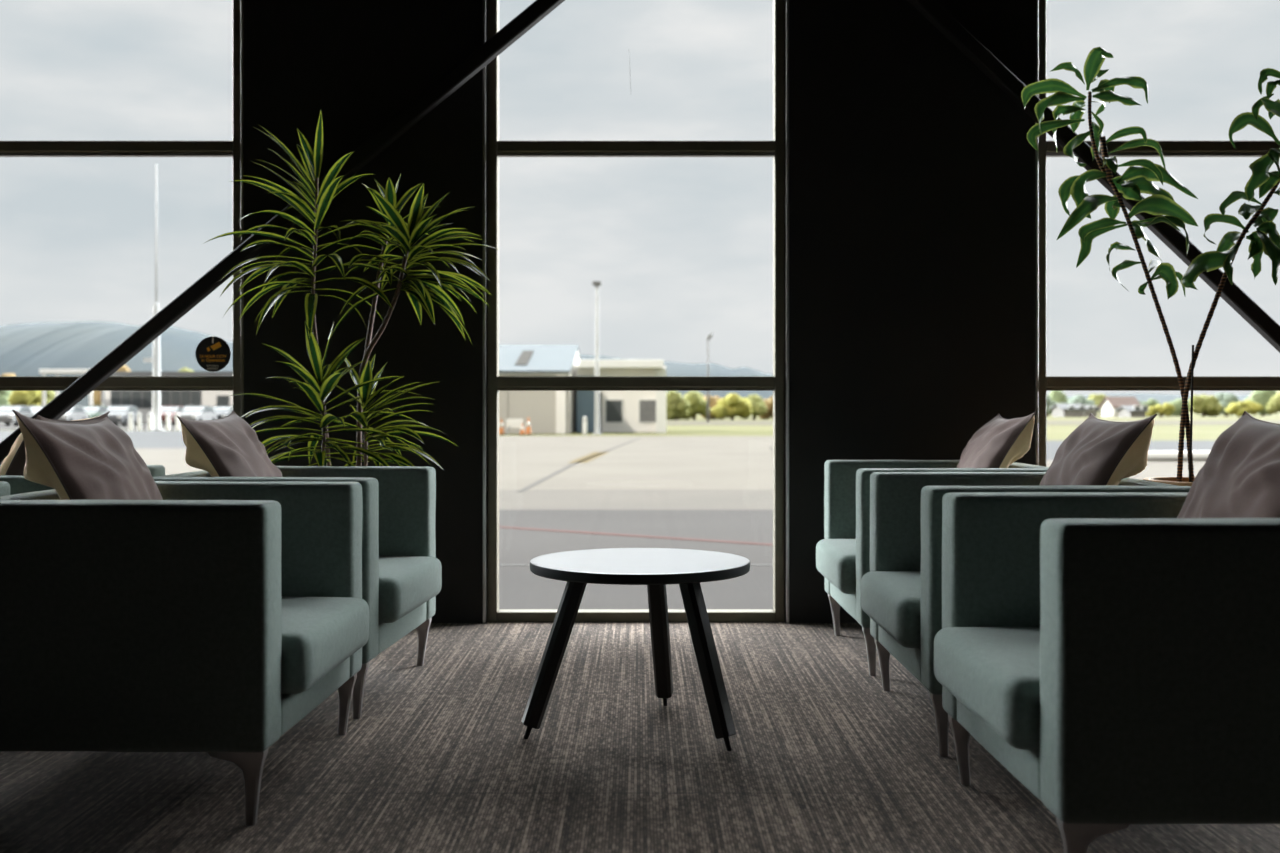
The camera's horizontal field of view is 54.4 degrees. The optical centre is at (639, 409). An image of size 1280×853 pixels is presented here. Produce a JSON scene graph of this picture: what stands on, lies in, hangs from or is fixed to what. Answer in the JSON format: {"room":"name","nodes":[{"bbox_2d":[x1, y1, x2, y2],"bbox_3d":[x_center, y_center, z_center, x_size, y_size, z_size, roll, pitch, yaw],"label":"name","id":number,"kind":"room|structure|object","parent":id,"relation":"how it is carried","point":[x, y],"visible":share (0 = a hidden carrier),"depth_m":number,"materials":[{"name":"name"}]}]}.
{"room":"airport terminal","nodes":[
{"label":"airport terminal","id":0,"kind":"room"},
{"bbox_2d":[240,0,1034,622],"bbox_3d":[0.000,-0.780,5.160,11.200,3.300,0.160,0,0,0],"label":"wall","id":1,"kind":"structure","parent":0,"point":[912,172],"depth_m":5.08,"materials":[{"name":"black paint"}]},
{"bbox_2d":[0,0,243,419],"bbox_3d":[-2.242,-0.720,5.130,1.250,3.180,0.111,0,0,0],"label":"window","id":2,"kind":"structure","parent":1,"relation":"in","point":[7,148],"depth_m":5.11,"materials":[{"name":"brown metal"}]},
{"bbox_2d":[196,336,230,371],"bbox_3d":[-1.768,-0.232,5.153,0.146,0.146,0.003,0,0,0],"label":"window sticker","id":3,"kind":"object","parent":2,"relation":"attached to","point":[213,353],"visible":1,"depth_m":5.15,"materials":[{"name":"black plastic"}]},
{"bbox_2d":[483,0,788,622],"bbox_3d":[-0.017,-0.720,5.130,1.250,3.180,0.111,0,0,0],"label":"window","id":4,"kind":"structure","parent":1,"relation":"in","point":[496,148],"depth_m":5.11,"materials":[{"name":"brown metal"}]},
{"bbox_2d":[1035,0,1279,466],"bbox_3d":[2.239,-0.720,5.130,1.250,3.180,0.111,0,0,0],"label":"window","id":5,"kind":"structure","parent":1,"relation":"in","point":[1043,383],"depth_m":5.11,"materials":[{"name":"brown metal"}]},
{"bbox_2d":[0,622,1279,852],"bbox_3d":[0.000,0.930,0.810,11.200,0.120,8.820,0,0,0],"label":"floor","id":6,"kind":"structure","parent":0,"point":[437,758],"depth_m":3.01,"materials":[{"name":"grey carpet"}]},
{"bbox_2d":[0,481,9,495],"bbox_3d":[-2.094,0.531,2.992,0.759,0.677,0.824,0,0,1],"label":"armchair","id":7,"kind":"object","parent":6,"relation":"on","point":[4,486],"visible":0.2,"depth_m":3.36,"materials":[{"name":"green fabric"}]},
{"bbox_2d":[0,465,164,494],"bbox_3d":[-2.054,0.531,3.992,0.759,0.677,0.824,0,0,1],"label":"armchair","id":8,"kind":"object","parent":6,"relation":"on","point":[19,484],"visible":0.02,"depth_m":3.58,"materials":[{"name":"green fabric"}]},
{"bbox_2d":[0,411,109,475],"bbox_3d":[-1.915,0.240,3.978,0.288,0.473,0.508,0,0,2],"label":"cushion","id":9,"kind":"object","parent":8,"relation":"on","point":[14,463],"visible":0.22,"depth_m":3.76,"materials":[{"name":"brown fabric"}]},
{"bbox_2d":[0,481,368,825],"bbox_3d":[-1.084,0.531,2.983,0.759,0.677,0.824,0,0,1],"label":"armchair","id":10,"kind":"object","parent":6,"relation":"on","point":[212,617],"visible":0.94,"depth_m":2.57,"materials":[{"name":"green fabric"}]},
{"bbox_2d":[12,410,162,499],"bbox_3d":[-1.275,0.240,2.981,0.302,0.482,0.506,0,0,3],"label":"cushion","id":11,"kind":"object","parent":10,"relation":"on","point":[98,460],"visible":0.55,"depth_m":2.84,"materials":[{"name":"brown fabric"}]},
{"bbox_2d":[281,596,368,693],"bbox_3d":[-1.028,0.552,2.982,0.646,0.146,0.586,0,0,1],"label":"seat cushion","id":12,"kind":"object","parent":10,"relation":"on","point":[319,633],"depth_m":2.87,"materials":[{"name":"green fabric"}]},
{"bbox_2d":[0,0,564,464],"bbox_3d":[-1.567,-0.682,4.975,3.842,3.103,0.140,0,0,0],"label":"brace","id":13,"kind":"object","parent":6,"relation":"on","point":[534,13],"visible":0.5,"depth_m":4.95,"materials":[{"name":"metal"}]},
{"bbox_2d":[153,466,441,718],"bbox_3d":[-1.050,0.531,3.897,0.759,0.677,0.824,0,0,4],"label":"armchair","id":14,"kind":"object","parent":6,"relation":"on","point":[402,571],"visible":0.36,"depth_m":3.98,"materials":[{"name":"green fabric"}]},
{"bbox_2d":[177,410,282,476],"bbox_3d":[-1.241,0.241,3.890,0.288,0.482,0.507,0,0,-4],"label":"cushion","id":15,"kind":"object","parent":14,"relation":"on","point":[228,446],"visible":0.47,"depth_m":3.73,"materials":[{"name":"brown fabric"}]},
{"bbox_2d":[379,556,441,622],"bbox_3d":[-0.994,0.552,3.893,0.646,0.146,0.586,0,0,4],"label":"seat cushion","id":16,"kind":"object","parent":14,"relation":"on","point":[406,583],"depth_m":3.77,"materials":[{"name":"green fabric"}]},
{"bbox_2d":[205,109,498,468],"bbox_3d":[-1.033,-0.124,4.536,1.044,1.988,0.724,0,0,0],"label":"dracaena","id":17,"kind":"object","parent":6,"relation":"on","point":[402,233],"visible":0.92,"depth_m":4.52,"materials":[{"name":"green plant"}]},
{"bbox_2d":[522,548,749,750],"bbox_3d":[-0.008,0.638,3.381,0.613,0.463,0.598,0,0,0],"label":"coffee table","id":18,"kind":"object","parent":6,"relation":"on","point":[655,568],"visible":1,"depth_m":3.28,"materials":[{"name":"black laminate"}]},
{"bbox_2d":[816,460,1048,675],"bbox_3d":[1.039,0.531,4.440,0.759,0.677,0.824,0,0,0],"label":"armchair","id":19,"kind":"object","parent":6,"relation":"on","point":[843,555],"visible":0.32,"depth_m":4.41,"materials":[{"name":"green fabric"}]},
{"bbox_2d":[816,539,855,593],"bbox_3d":[0.983,0.552,4.440,0.646,0.146,0.586,0,0,0],"label":"seat cushion","id":20,"kind":"object","parent":19,"relation":"on","point":[835,558],"depth_m":4.28,"materials":[{"name":"green fabric"}]},
{"bbox_2d":[957,412,1035,467],"bbox_3d":[1.229,0.242,4.434,0.284,0.473,0.508,0,0,1],"label":"cushion","id":21,"kind":"object","parent":19,"relation":"on","point":[1000,442],"visible":0.48,"depth_m":4.25,"materials":[{"name":"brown fabric"}]},
{"bbox_2d":[861,472,1190,756],"bbox_3d":[1.041,0.531,3.495,0.759,0.677,0.824,0,0,0],"label":"armchair","id":22,"kind":"object","parent":6,"relation":"on","point":[901,592],"visible":0.36,"depth_m":3.46,"materials":[{"name":"green fabric"}]},
{"bbox_2d":[861,571,920,647],"bbox_3d":[0.985,0.552,3.495,0.646,0.146,0.586,0,0,0],"label":"seat cushion","id":23,"kind":"object","parent":22,"relation":"on","point":[892,599],"depth_m":3.37,"materials":[{"name":"green fabric"}]},
{"bbox_2d":[1039,413,1156,485],"bbox_3d":[1.230,0.242,3.473,0.280,0.467,0.508,0,0,2],"label":"cushion","id":24,"kind":"object","parent":22,"relation":"on","point":[1098,451],"visible":0.5,"depth_m":3.30,"materials":[{"name":"brown fabric"}]},
{"bbox_2d":[907,0,1279,352],"bbox_3d":[2.186,-0.681,4.975,3.373,3.102,0.140,0,0,0],"label":"brace","id":25,"kind":"object","parent":6,"relation":"on","point":[931,10],"visible":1,"depth_m":4.95,"materials":[{"name":"metal"}]},
{"bbox_2d":[934,492,1279,852],"bbox_3d":[1.036,0.531,2.532,0.759,0.677,0.824,0,0,0],"label":"armchair","id":26,"kind":"object","parent":6,"relation":"on","point":[1117,654],"visible":0.93,"depth_m":2.12,"materials":[{"name":"green fabric"}]},
{"bbox_2d":[934,627,1039,749],"bbox_3d":[0.979,0.552,2.532,0.646,0.146,0.586,0,0,0],"label":"seat cushion","id":27,"kind":"object","parent":26,"relation":"on","point":[994,672],"depth_m":2.43,"materials":[{"name":"green fabric"}]},
{"bbox_2d":[1177,411,1279,517],"bbox_3d":[1.222,0.241,2.529,0.282,0.480,0.522,0,0,3],"label":"cushion","id":28,"kind":"object","parent":26,"relation":"on","point":[1239,477],"visible":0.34,"depth_m":2.51,"materials":[{"name":"brown fabric"}]},
{"bbox_2d":[1021,47,1279,485],"bbox_3d":[1.905,-0.203,4.401,1.092,2.146,0.440,0,0,0],"label":"potted plant","id":29,"kind":"object","parent":6,"relation":"on","point":[1141,173],"visible":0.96,"depth_m":4.39,"materials":[{"name":"green plant"}]},
{"bbox_2d":[1143,477,1194,485],"bbox_3d":[2.005,0.559,4.420,0.410,0.622,0.410,0,0,0],"label":"planter pot","id":30,"kind":"object","parent":6,"relation":"on","point":[1180,481],"depth_m":4.41,"materials":[{"name":"white ceramic"}]},
{"label":"outside","id":31,"kind":"structure","parent":0,"visible":0},
{"bbox_2d":[0,431,185,447],"bbox_3d":[-51.250,1.215,54.500,77.500,0.080,33.000,0,0,0],"label":"road","id":32,"kind":"structure","parent":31,"point":[140,439],"depth_m":51.31,"materials":[{"name":"grey asphalt"}]},
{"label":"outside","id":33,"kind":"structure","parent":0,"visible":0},
{"bbox_2d":[499,510,772,609],"bbox_3d":[0.000,1.210,9.925,120.000,0.080,9.350,0,0,0],"label":"asphalt pavement","id":34,"kind":"structure","parent":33,"point":[519,588],"depth_m":10.91,"materials":[{"name":"grey asphalt"}]},
{"bbox_2d":[499,526,772,545],"bbox_3d":[-2.125,1.170,12.896,19.702,0.008,0.130,0,0,33],"label":"red line marking","id":35,"kind":"structure","parent":34,"relation":"on","point":[539,529],"depth_m":11.49,"materials":[{"name":"paint"}]},
{"bbox_2d":[499,565,772,565],"bbox_3d":[0.000,1.170,9.363,24.000,0.008,0.050,0,0,0],"label":"white line marking","id":36,"kind":"structure","parent":34,"relation":"on","point":[499,565],"depth_m":9.34,"materials":[{"name":"paint"}]},
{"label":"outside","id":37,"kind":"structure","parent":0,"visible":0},
{"bbox_2d":[135,436,1205,489],"bbox_3d":[0.000,1.210,37.150,120.000,0.080,37.700,0,0,0],"label":"pavement","id":38,"kind":"structure","parent":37,"point":[646,462],"depth_m":27.21,"materials":[{"name":"concrete"}]},
{"bbox_2d":[517,438,639,491],"bbox_3d":[-0.945,1.170,34.881,0.278,0.008,34.287,0,0,3],"label":"joint","id":39,"kind":"object","parent":38,"relation":"on","point":[570,465],"visible":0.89,"depth_m":22.85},
{"bbox_2d":[568,452,608,462],"bbox_3d":[-1.225,1.170,31.068,0.420,0.008,7.202,0,0,3],"label":"yellow line marking","id":40,"kind":"structure","parent":38,"relation":"on","point":[578,460],"depth_m":30.55,"materials":[{"name":"paint"}]},
{"bbox_2d":[1147,451,1209,460],"bbox_3d":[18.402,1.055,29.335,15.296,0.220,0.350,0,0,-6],"label":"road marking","id":41,"kind":"object","parent":38,"relation":"on","point":[1152,455],"visible":0.32,"depth_m":28.55,"materials":[{"name":"paint"}]},
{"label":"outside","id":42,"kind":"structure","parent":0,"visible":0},
{"bbox_2d":[0,422,181,429],"bbox_3d":[-77.000,1.215,104.500,126.000,0.080,61.000,0,0,0],"label":"pavement","id":43,"kind":"structure","parent":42,"point":[3,426],"depth_m":88.62,"materials":[{"name":"concrete"}]},
{"bbox_2d":[0,391,11,405],"bbox_3d":[-66.538,-1.287,128.029,3.942,5.030,3.606,0,0,0],"label":"tree","id":44,"kind":"object","parent":43,"relation":"on","point":[4,395],"visible":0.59,"depth_m":127.16,"materials":[{"name":"green plant"}]},
{"bbox_2d":[1,373,15,396],"bbox_3d":[-67.957,-1.365,134.060,2.476,5.187,1.937,0,0,0],"label":"tree","id":45,"kind":"object","parent":43,"relation":"on","point":[9,374],"visible":0.03,"depth_m":133.91,"materials":[{"name":"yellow plant"}]},
{"bbox_2d":[0,405,33,425],"bbox_3d":[-46.426,0.415,91.980,1.760,1.520,4.280,0,0,-7],"label":"parked car","id":46,"kind":"object","parent":43,"relation":"on","point":[7,415],"visible":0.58,"depth_m":91.49,"materials":[{"name":"white paint"}]},
{"bbox_2d":[8,391,41,405],"bbox_3d":[-57.198,-0.609,115.942,3.140,3.676,2.758,0,0,0],"label":"tree","id":47,"kind":"object","parent":43,"relation":"on","point":[25,398],"visible":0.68,"depth_m":115.16,"materials":[{"name":"green plant"}]},
{"bbox_2d":[28,406,43,414],"bbox_3d":[-47.083,0.415,96.980,1.760,1.520,4.280,0,0,5],"label":"parked car","id":48,"kind":"object","parent":43,"relation":"on","point":[34,409],"visible":0.06,"depth_m":96.59,"materials":[{"name":"silver metal"}]},
{"bbox_2d":[40,391,54,405],"bbox_3d":[-59.923,-0.555,125.904,3.154,3.566,2.724,0,0,0],"label":"tree","id":49,"kind":"object","parent":43,"relation":"on","point":[50,395],"visible":0.17,"depth_m":125.55,"materials":[{"name":"green plant"}]},
{"bbox_2d":[39,369,104,405],"bbox_3d":[-49.122,-1.150,108.000,4.600,4.700,3.000,0,0,0],"label":"shelter","id":50,"kind":"object","parent":43,"relation":"on","point":[56,372],"visible":0.48,"depth_m":106.69,"materials":[{"name":"white paint"}]},
{"bbox_2d":[58,405,87,420],"bbox_3d":[-43.358,0.415,93.980,1.760,1.520,4.280,0,0,-4],"label":"parked car","id":51,"kind":"object","parent":43,"relation":"on","point":[76,412],"visible":0.35,"depth_m":93.78,"materials":[{"name":"white paint"}]},
{"bbox_2d":[82,406,107,418],"bbox_3d":[-43.818,0.415,99.480,1.760,1.520,4.280,0,0,2],"label":"parked car","id":52,"kind":"object","parent":43,"relation":"on","point":[92,411],"visible":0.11,"depth_m":99.00,"materials":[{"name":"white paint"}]},
{"bbox_2d":[98,405,138,425],"bbox_3d":[-38.443,0.415,91.980,1.760,1.520,4.280,0,0,-4],"label":"parked car","id":53,"kind":"object","parent":43,"relation":"on","point":[118,413],"visible":0.62,"depth_m":91.34,"materials":[{"name":"silver metal"}]},
{"bbox_2d":[105,371,232,422],"bbox_3d":[-42.301,-1.125,116.800,12.420,4.650,11.200,0,0,0],"label":"building","id":54,"kind":"structure","parent":43,"relation":"on","point":[142,400],"depth_m":111.89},
{"bbox_2d":[161,406,184,424],"bbox_3d":[-37.391,0.415,98.980,1.760,1.520,4.280,0,0,-1],"label":"parked car","id":55,"kind":"object","parent":43,"relation":"on","point":[172,410],"visible":0.3,"depth_m":98.36,"materials":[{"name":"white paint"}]},
{"bbox_2d":[173,405,216,425],"bbox_3d":[-33.540,0.415,93.980,1.760,1.520,4.280,0,0,2],"label":"parked car","id":56,"kind":"object","parent":43,"relation":"on","point":[190,412],"visible":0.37,"depth_m":93.47,"materials":[{"name":"white paint"}]},
{"bbox_2d":[212,406,232,418],"bbox_3d":[-33.085,0.415,98.480,1.760,1.520,4.280,0,0,-4],"label":"parked car","id":57,"kind":"object","parent":43,"relation":"on","point":[221,411],"visible":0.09,"depth_m":97.88,"materials":[{"name":"grey paint"}]},
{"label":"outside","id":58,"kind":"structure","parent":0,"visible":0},
{"bbox_2d":[499,490,772,509],"bbox_3d":[0.000,1.210,16.450,120.000,0.080,3.700,0,0,0],"label":"concrete pavement","id":59,"kind":"structure","parent":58,"point":[508,499],"depth_m":16.09,"materials":[{"name":"grey concrete"}]},
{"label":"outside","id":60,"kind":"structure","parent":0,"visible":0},
{"bbox_2d":[666,420,1279,425],"bbox_3d":[81.000,1.230,123.000,158.000,0.080,54.000,0,0,0],"label":"dry field","id":61,"kind":"structure","parent":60,"point":[1048,422],"depth_m":118.47,"materials":[{"name":"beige plant"}]},
{"bbox_2d":[706,332,712,421],"bbox_3d":[6.709,-3.162,120.000,0.688,8.725,0.320,0,0,0],"label":"mast","id":62,"kind":"object","parent":61,"relation":"on","point":[711,334],"visible":0.75,"depth_m":119.92,"materials":[{"name":"grey metal"}]},
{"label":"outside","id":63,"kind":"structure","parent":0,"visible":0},
{"bbox_2d":[0,411,1279,439],"bbox_3d":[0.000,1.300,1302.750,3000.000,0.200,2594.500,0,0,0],"label":"field","id":64,"kind":"structure","parent":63,"point":[1053,432],"depth_m":72.84,"materials":[{"name":"green plant"}]},
{"bbox_2d":[93,365,130,405],"bbox_3d":[-63.409,-2.124,149.814,6.082,6.704,4.805,0,0,0],"label":"tree","id":65,"kind":"object","parent":64,"relation":"on","point":[96,394],"visible":0.05,"depth_m":148.01,"materials":[{"name":"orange plant"}]},
{"bbox_2d":[129,413,132,430],"bbox_3d":[-29.614,0.675,72.400,0.254,1.050,0.254,0,0,0],"label":"bollard","id":66,"kind":"object","parent":64,"relation":"on","point":[130,414],"visible":1,"depth_m":72.29,"materials":[{"name":"white paint"}]},
{"bbox_2d":[137,413,141,430],"bbox_3d":[-29.119,0.675,72.400,0.254,1.050,0.254,0,0,0],"label":"bollard","id":67,"kind":"object","parent":64,"relation":"on","point":[139,415],"visible":1,"depth_m":72.31,"materials":[{"name":"white paint"}]},
{"bbox_2d":[148,413,151,430],"bbox_3d":[-28.509,0.675,72.400,0.254,1.050,0.254,0,0,0],"label":"bollard","id":68,"kind":"object","parent":64,"relation":"on","point":[149,414],"visible":1,"depth_m":72.29,"materials":[{"name":"white paint"}]},
{"bbox_2d":[143,164,165,430],"bbox_3d":[-28.419,-6.601,73.000,1.052,15.601,1.052,0,0,45],"label":"mast","id":69,"kind":"object","parent":64,"relation":"on","point":[156,396],"visible":0.93,"depth_m":72.88,"materials":[{"name":"white metal"}]},
{"bbox_2d":[166,413,169,430],"bbox_3d":[-27.461,0.675,72.400,0.254,1.050,0.254,0,0,0],"label":"bollard","id":70,"kind":"object","parent":64,"relation":"on","point":[167,414],"visible":1,"depth_m":72.29,"materials":[{"name":"white paint"}]},
{"bbox_2d":[176,413,179,430],"bbox_3d":[-26.880,0.675,72.400,0.254,1.050,0.254,0,0,0],"label":"bollard","id":71,"kind":"object","parent":64,"relation":"on","point":[177,414],"visible":0.92,"depth_m":72.29,"materials":[{"name":"white paint"}]},
{"bbox_2d":[179,367,192,370],"bbox_3d":[-53.746,-1.920,147.907,5.621,6.298,4.456,0,0,0],"label":"tree","id":72,"kind":"object","parent":64,"relation":"on","point":[185,368],"visible":0.02,"depth_m":147.22,"materials":[{"name":"green plant"}]},
{"bbox_2d":[499,419,504,434],"bbox_3d":[-6.745,0.810,60.600,0.340,0.780,0.340,0,0,0],"label":"traffic cone","id":73,"kind":"object","parent":64,"relation":"on","point":[501,429],"visible":0.91,"depth_m":60.52,"materials":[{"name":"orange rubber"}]},
{"bbox_2d":[506,419,522,434],"bbox_3d":[-6.152,0.826,61.000,0.800,0.771,0.445,0,0,0],"label":"board","id":74,"kind":"object","parent":64,"relation":"on","point":[510,423],"visible":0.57,"depth_m":60.97,"materials":[{"name":"white paint"}]},
{"bbox_2d":[519,423,525,434],"bbox_3d":[-5.665,0.925,60.000,0.340,0.550,0.340,0,0,0],"label":"traffic cone","id":75,"kind":"object","parent":64,"relation":"on","point":[522,431],"visible":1,"depth_m":59.92,"materials":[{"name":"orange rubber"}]},
{"bbox_2d":[526,417,531,434],"bbox_3d":[-5.430,0.770,60.600,0.340,0.860,0.340,0,0,0],"label":"traffic cone","id":76,"kind":"object","parent":64,"relation":"on","point":[528,428],"visible":0.94,"depth_m":60.52,"materials":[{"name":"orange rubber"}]},
{"bbox_2d":[499,345,580,433],"bbox_3d":[-7.860,-1.265,71.000,8.680,4.930,16.700,0,0,0],"label":"building","id":77,"kind":"structure","parent":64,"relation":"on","point":[548,412],"depth_m":62.99,"materials":[{"name":"white paint"}]},
{"bbox_2d":[583,417,586,433],"bbox_3d":[-2.705,0.760,61.200,0.244,0.880,0.244,0,0,0],"label":"bollard","id":78,"kind":"object","parent":64,"relation":"on","point":[584,418],"visible":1,"depth_m":61.10,"materials":[{"name":"white paint"}]},
{"bbox_2d":[592,281,601,433],"bbox_3d":[-2.125,-2.564,61.421,0.525,7.528,0.682,0,0,0],"label":"floodlight mast","id":79,"kind":"object","parent":64,"relation":"on","point":[596,284],"visible":0.98,"depth_m":61.41,"materials":[{"name":"white metal"}]},
{"bbox_2d":[577,360,665,432],"bbox_3d":[-0.990,-0.725,70.600,4.780,3.850,10.400,0,0,0],"label":"office building","id":80,"kind":"structure","parent":64,"relation":"on","point":[619,411],"depth_m":66.47,"materials":[{"name":"white paint"}]},
{"bbox_2d":[666,391,689,419],"bbox_3d":[4.279,-0.628,149.856,3.590,3.703,3.132,0,0,0],"label":"tree","id":81,"kind":"object","parent":64,"relation":"on","point":[677,407],"visible":0.9,"depth_m":148.84,"materials":[{"name":"green plant"}]},
{"bbox_2d":[681,391,710,419],"bbox_3d":[6.724,-0.595,153.955,4.252,3.636,3.232,0,0,0],"label":"tree","id":82,"kind":"object","parent":64,"relation":"on","point":[698,405],"visible":0.84,"depth_m":153.27,"materials":[{"name":"green plant"}]},
{"bbox_2d":[701,396,723,418],"bbox_3d":[9.346,-0.309,158.021,3.613,3.064,2.844,0,0,0],"label":"tree","id":83,"kind":"object","parent":64,"relation":"on","point":[712,400],"visible":0.4,"depth_m":157.17,"materials":[{"name":"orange plant"}]},
{"bbox_2d":[712,393,752,419],"bbox_3d":[11.069,-0.415,150.013,5.020,3.277,3.754,0,0,0],"label":"bush","id":84,"kind":"object","parent":64,"relation":"on","point":[731,406],"visible":1,"depth_m":149.10,"materials":[{"name":"green plant"}]},
{"bbox_2d":[741,394,766,419],"bbox_3d":[13.832,-0.372,153.963,3.783,3.190,3.094,0,0,0],"label":"tree","id":85,"kind":"object","parent":64,"relation":"on","point":[759,408],"visible":0.59,"depth_m":153.08,"materials":[{"name":"green plant"}]},
{"bbox_2d":[758,396,772,418],"bbox_3d":[16.906,-0.293,157.947,4.025,3.033,3.295,0,0,0],"label":"tree","id":86,"kind":"object","parent":64,"relation":"on","point":[768,402],"visible":0.32,"depth_m":157.40,"materials":[{"name":"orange plant"}]},
{"bbox_2d":[1046,395,1055,416],"bbox_3d":[73.491,-0.733,224.987,3.515,3.943,2.834,0,0,0],"label":"tree","id":87,"kind":"object","parent":64,"relation":"on","point":[1049,404],"visible":0.42,"depth_m":224.12,"materials":[{"name":"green plant"}]},
{"bbox_2d":[1048,391,1067,402],"bbox_3d":[77.430,-1.359,231.115,4.596,5.196,4.124,0,0,0],"label":"tree","id":88,"kind":"object","parent":64,"relation":"on","point":[1057,396],"visible":0.51,"depth_m":229.91,"materials":[{"name":"green plant"}]},
{"bbox_2d":[1049,403,1087,416],"bbox_3d":[72.915,0.040,212.000,4.200,2.320,6.800,0,0,0],"label":"house","id":89,"kind":"structure","parent":64,"relation":"on","point":[1058,409],"depth_m":209.29,"materials":[{"name":"paint"}]},
{"bbox_2d":[1068,395,1095,405],"bbox_3d":[83.840,-0.860,236.930,5.704,4.198,4.550,0,0,0],"label":"tree","id":90,"kind":"object","parent":64,"relation":"on","point":[1080,399],"visible":0.4,"depth_m":236.00,"materials":[{"name":"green plant"}]},
{"bbox_2d":[1083,405,1099,416],"bbox_3d":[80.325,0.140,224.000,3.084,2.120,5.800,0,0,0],"label":"house","id":91,"kind":"structure","parent":64,"relation":"on","point":[1093,409],"depth_m":221.46,"materials":[{"name":"paint"}]},
{"bbox_2d":[1087,394,1105,415],"bbox_3d":[90.008,-0.978,242.654,5.315,4.433,3.767,0,0,0],"label":"tree","id":92,"kind":"object","parent":64,"relation":"on","point":[1098,398],"visible":0.29,"depth_m":241.83,"materials":[{"name":"green plant"}]},
{"bbox_2d":[1098,396,1141,416],"bbox_3d":[81.774,-0.560,212.000,5.000,3.520,6.800,0,0,0],"label":"house","id":93,"kind":"structure","parent":64,"relation":"on","point":[1109,404],"depth_m":210.98,"materials":[{"name":"white paint"}]},
{"bbox_2d":[1115,406,1148,417],"bbox_3d":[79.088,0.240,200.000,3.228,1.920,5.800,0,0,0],"label":"house","id":94,"kind":"structure","parent":64,"relation":"on","point":[1124,411],"depth_m":197.52,"materials":[{"name":"paint"}]},
{"bbox_2d":[1142,399,1159,413],"bbox_3d":[94.769,-0.429,230.912,4.505,3.335,3.379,0,0,0],"label":"tree","id":95,"kind":"object","parent":64,"relation":"on","point":[1150,402],"visible":0.27,"depth_m":229.75,"materials":[{"name":"green plant"}]},
{"bbox_2d":[1146,402,1174,416],"bbox_3d":[90.735,-0.036,217.155,4.587,2.549,3.634,0,0,0],"label":"bush","id":96,"kind":"object","parent":64,"relation":"on","point":[1167,409],"visible":0.98,"depth_m":215.98,"materials":[{"name":"green plant"}]},
{"bbox_2d":[1170,398,1189,415],"bbox_3d":[105.602,-0.548,242.840,6.041,3.574,4.233,0,0,0],"label":"tree","id":97,"kind":"object","parent":64,"relation":"on","point":[1177,403],"visible":0.48,"depth_m":241.48,"materials":[{"name":"green plant"}]},
{"bbox_2d":[1189,394,1224,416],"bbox_3d":[101.888,-0.804,225.028,6.305,4.085,4.693,0,0,0],"label":"tree","id":98,"kind":"object","parent":64,"relation":"on","point":[1209,406],"visible":0.97,"depth_m":223.28,"materials":[{"name":"green plant"}]},
{"bbox_2d":[1215,392,1239,415],"bbox_3d":[108.512,-1.057,230.891,5.213,4.591,4.464,0,0,0],"label":"tree","id":99,"kind":"object","parent":64,"relation":"on","point":[1225,399],"visible":0.43,"depth_m":229.41,"materials":[{"name":"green plant"}]},
{"bbox_2d":[1225,400,1263,416],"bbox_3d":[105.364,-0.257,216.978,6.251,2.991,4.100,0,0,0],"label":"bush","id":100,"kind":"object","parent":64,"relation":"on","point":[1251,407],"visible":0.9,"depth_m":216.09,"materials":[{"name":"green plant"}]},
{"bbox_2d":[1244,391,1276,415],"bbox_3d":[121.663,-1.913,243.171,6.375,6.304,5.069,0,0,0],"label":"tree","id":101,"kind":"object","parent":64,"relation":"on","point":[1260,397],"visible":0.53,"depth_m":241.30,"materials":[{"name":"green plant"}]},
{"bbox_2d":[1265,391,1279,413],"bbox_3d":[116.582,-1.400,224.485,6.730,5.278,4.404,0,0,0],"label":"tree","id":102,"kind":"object","parent":64,"relation":"on","point":[1273,406],"visible":1,"depth_m":224.20,"materials":[{"name":"green plant"}]},
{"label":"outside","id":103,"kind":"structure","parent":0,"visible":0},
{"bbox_2d":[580,354,1249,404],"bbox_3d":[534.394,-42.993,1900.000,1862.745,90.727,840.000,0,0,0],"label":"hills","id":104,"kind":"structure","parent":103,"point":[672,368],"depth_m":1700.51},
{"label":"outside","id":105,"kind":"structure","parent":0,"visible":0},
{"bbox_2d":[0,321,232,405],"bbox_3d":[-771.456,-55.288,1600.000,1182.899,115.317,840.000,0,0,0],"label":"hangar","id":106,"kind":"structure","parent":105,"point":[26,349],"depth_m":1363.89,"materials":[{"name":"grey metal"}]},
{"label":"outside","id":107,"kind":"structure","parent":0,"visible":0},
{"bbox_2d":[1046,440,1215,459],"bbox_3d":[49.500,1.215,38.500,81.000,0.080,19.000,0,0,0],"label":"road","id":108,"kind":"structure","parent":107,"point":[1052,446],"depth_m":41.19,"materials":[{"name":"grey asphalt"}]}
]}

